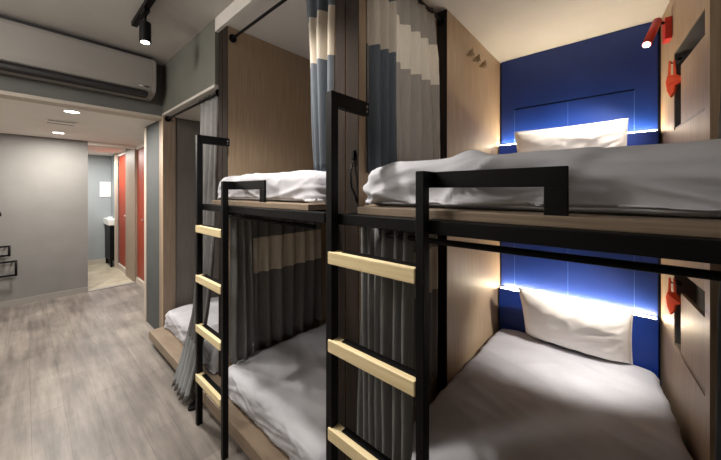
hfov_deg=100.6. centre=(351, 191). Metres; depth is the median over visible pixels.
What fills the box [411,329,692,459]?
mattress
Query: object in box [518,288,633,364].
pillow
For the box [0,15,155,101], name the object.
air conditioner
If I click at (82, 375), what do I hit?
floor
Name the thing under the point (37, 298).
baseboard
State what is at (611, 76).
headboard
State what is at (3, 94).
lintel
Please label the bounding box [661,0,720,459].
divider
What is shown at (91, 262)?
baseboard
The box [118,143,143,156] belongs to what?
wall
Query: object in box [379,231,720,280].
curtain rod
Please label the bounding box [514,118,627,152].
pillow
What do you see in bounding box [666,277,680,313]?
tag
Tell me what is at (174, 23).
ceiling
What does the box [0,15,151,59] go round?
grille
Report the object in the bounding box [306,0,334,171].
curtain
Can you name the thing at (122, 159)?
door
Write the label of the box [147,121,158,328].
wall column
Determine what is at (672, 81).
tag
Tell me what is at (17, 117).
ceiling
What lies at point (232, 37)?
curtain rod
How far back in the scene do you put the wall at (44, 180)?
3.90 m
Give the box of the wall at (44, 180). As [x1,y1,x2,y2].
[0,133,87,301]
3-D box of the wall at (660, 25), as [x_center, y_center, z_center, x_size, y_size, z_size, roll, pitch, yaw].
[-0.062,0.102,3.964,10.050,2.635,0.100,0,0,43]
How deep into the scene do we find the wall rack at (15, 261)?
3.66 m
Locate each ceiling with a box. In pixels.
[0,0,233,65]
[0,98,155,155]
[215,0,669,63]
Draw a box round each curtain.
[171,93,217,403]
[229,214,321,355]
[230,213,253,364]
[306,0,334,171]
[357,227,413,459]
[366,0,396,173]
[396,0,439,161]
[414,232,437,402]
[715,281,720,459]
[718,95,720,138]
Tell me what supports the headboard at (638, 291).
attached to the wall at (660, 25)
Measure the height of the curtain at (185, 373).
2.109 m
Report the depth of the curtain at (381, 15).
1.30 m
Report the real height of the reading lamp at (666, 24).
0.209 m
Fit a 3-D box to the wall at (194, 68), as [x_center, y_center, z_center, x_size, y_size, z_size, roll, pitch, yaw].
[-0.737,-0.983,3.206,1.180,0.465,1.930,0,0,43]
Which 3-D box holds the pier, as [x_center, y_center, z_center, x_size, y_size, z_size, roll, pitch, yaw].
[-3.546,0.355,4.907,0.620,2.130,0.140,0,0,43]
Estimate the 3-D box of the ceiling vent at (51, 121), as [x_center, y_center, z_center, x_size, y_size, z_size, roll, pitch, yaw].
[-2.985,-0.706,3.077,0.240,0.008,0.240,0,0,43]
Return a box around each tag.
[666,60,680,96]
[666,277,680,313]
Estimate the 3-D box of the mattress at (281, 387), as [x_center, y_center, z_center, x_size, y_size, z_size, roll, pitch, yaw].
[0.144,1.199,2.291,1.032,0.181,1.910,0,0,43]
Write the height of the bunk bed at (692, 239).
1.765 m
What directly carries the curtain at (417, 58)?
hanging from the curtain rod at (441, 20)
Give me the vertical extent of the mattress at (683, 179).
0.171 m
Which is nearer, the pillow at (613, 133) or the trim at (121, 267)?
the pillow at (613, 133)
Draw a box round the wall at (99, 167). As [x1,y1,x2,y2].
[88,155,110,260]
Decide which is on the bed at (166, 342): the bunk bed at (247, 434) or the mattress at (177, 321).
the mattress at (177, 321)
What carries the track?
attached to the ceiling at (174, 23)
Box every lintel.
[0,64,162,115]
[0,90,161,120]
[88,141,135,148]
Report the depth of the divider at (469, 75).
1.86 m
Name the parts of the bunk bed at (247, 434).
rail, rail, guard rail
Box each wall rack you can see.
[0,245,10,256]
[0,260,16,277]
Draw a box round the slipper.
[188,399,203,410]
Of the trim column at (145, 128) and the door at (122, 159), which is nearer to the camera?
the trim column at (145, 128)
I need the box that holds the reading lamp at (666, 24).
[642,16,671,47]
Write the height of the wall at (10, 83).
0.490 m
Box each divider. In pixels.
[219,26,325,376]
[335,0,499,459]
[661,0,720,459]
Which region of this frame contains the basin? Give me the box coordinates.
[103,217,113,225]
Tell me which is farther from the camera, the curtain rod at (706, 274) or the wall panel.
the wall panel
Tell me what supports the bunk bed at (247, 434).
on the floor
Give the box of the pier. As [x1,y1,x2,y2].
[126,149,137,281]
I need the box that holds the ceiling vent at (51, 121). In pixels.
[44,119,77,125]
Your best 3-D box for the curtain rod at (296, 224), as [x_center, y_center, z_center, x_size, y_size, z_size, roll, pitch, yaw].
[-0.509,0.148,1.937,0.612,0.052,1.433,0,0,-5]
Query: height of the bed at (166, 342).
0.130 m
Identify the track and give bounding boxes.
[131,0,155,27]
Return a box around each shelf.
[675,108,704,129]
[675,343,704,392]
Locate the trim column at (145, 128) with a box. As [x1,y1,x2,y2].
[144,126,146,320]
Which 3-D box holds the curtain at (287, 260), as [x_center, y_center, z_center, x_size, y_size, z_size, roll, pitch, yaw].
[-0.524,0.631,2.301,0.076,1.004,0.824,0,0,43]
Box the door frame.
[114,153,117,267]
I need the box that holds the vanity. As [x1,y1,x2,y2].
[103,217,113,266]
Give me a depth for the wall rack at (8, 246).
3.64 m
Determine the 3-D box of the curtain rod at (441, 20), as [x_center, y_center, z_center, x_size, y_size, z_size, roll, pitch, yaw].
[0.439,-1.052,1.116,0.599,0.052,1.421,0,0,-13]
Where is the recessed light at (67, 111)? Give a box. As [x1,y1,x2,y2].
[62,110,80,113]
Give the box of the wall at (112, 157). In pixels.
[111,155,119,263]
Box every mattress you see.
[164,297,218,374]
[217,170,325,202]
[229,322,325,459]
[363,139,720,218]
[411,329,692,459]
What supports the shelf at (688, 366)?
attached to the divider at (689, 334)
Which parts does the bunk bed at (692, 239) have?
rail, rail, guard rail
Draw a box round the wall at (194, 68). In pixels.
[163,19,218,112]
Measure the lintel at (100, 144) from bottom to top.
0.050 m
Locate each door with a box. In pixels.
[119,155,125,266]
[137,148,143,279]
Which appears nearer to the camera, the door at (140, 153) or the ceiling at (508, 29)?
the ceiling at (508, 29)
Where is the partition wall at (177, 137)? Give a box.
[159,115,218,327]
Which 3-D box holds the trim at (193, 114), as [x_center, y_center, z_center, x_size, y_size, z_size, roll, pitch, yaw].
[-0.738,-0.740,3.204,1.180,0.020,1.935,0,0,43]
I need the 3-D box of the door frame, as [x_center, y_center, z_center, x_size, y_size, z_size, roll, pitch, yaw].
[-4.389,0.355,5.586,0.080,2.130,0.040,0,0,43]
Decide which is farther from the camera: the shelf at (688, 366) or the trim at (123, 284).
the trim at (123, 284)
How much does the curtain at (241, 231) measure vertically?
1.001 m
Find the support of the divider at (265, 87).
on the floor
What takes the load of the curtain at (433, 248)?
hanging from the curtain rod at (706, 274)
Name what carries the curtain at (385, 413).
hanging from the curtain rod at (706, 274)
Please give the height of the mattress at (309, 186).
0.163 m
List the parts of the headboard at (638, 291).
panel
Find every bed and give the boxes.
[149,327,220,403]
[195,134,325,459]
[326,90,720,459]
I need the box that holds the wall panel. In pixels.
[100,182,110,196]
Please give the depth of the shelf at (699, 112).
1.42 m
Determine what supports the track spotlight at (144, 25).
attached to the track
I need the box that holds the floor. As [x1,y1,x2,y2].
[0,262,250,459]
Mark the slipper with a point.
(192, 406)
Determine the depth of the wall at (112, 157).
5.86 m
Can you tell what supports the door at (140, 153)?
in the wall
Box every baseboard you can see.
[0,287,87,307]
[88,259,109,264]
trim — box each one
[88,282,135,291]
[118,263,125,273]
[136,277,143,288]
[162,84,218,124]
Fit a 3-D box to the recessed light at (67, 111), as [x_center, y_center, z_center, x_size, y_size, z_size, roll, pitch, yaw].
[-2.479,-0.709,2.653,0.122,0.012,0.122,0,0,43]
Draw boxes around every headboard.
[499,22,659,153]
[499,241,659,379]
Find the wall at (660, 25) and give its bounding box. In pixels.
[660,25,660,385]
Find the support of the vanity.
on the floor
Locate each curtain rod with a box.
[165,89,218,121]
[228,0,286,42]
[229,213,315,228]
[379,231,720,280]
[418,0,445,25]
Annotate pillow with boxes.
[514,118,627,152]
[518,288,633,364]
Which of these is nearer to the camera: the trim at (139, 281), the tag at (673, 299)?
the tag at (673, 299)
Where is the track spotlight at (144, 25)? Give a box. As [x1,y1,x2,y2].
[139,6,150,44]
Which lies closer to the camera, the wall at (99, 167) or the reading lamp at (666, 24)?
the reading lamp at (666, 24)

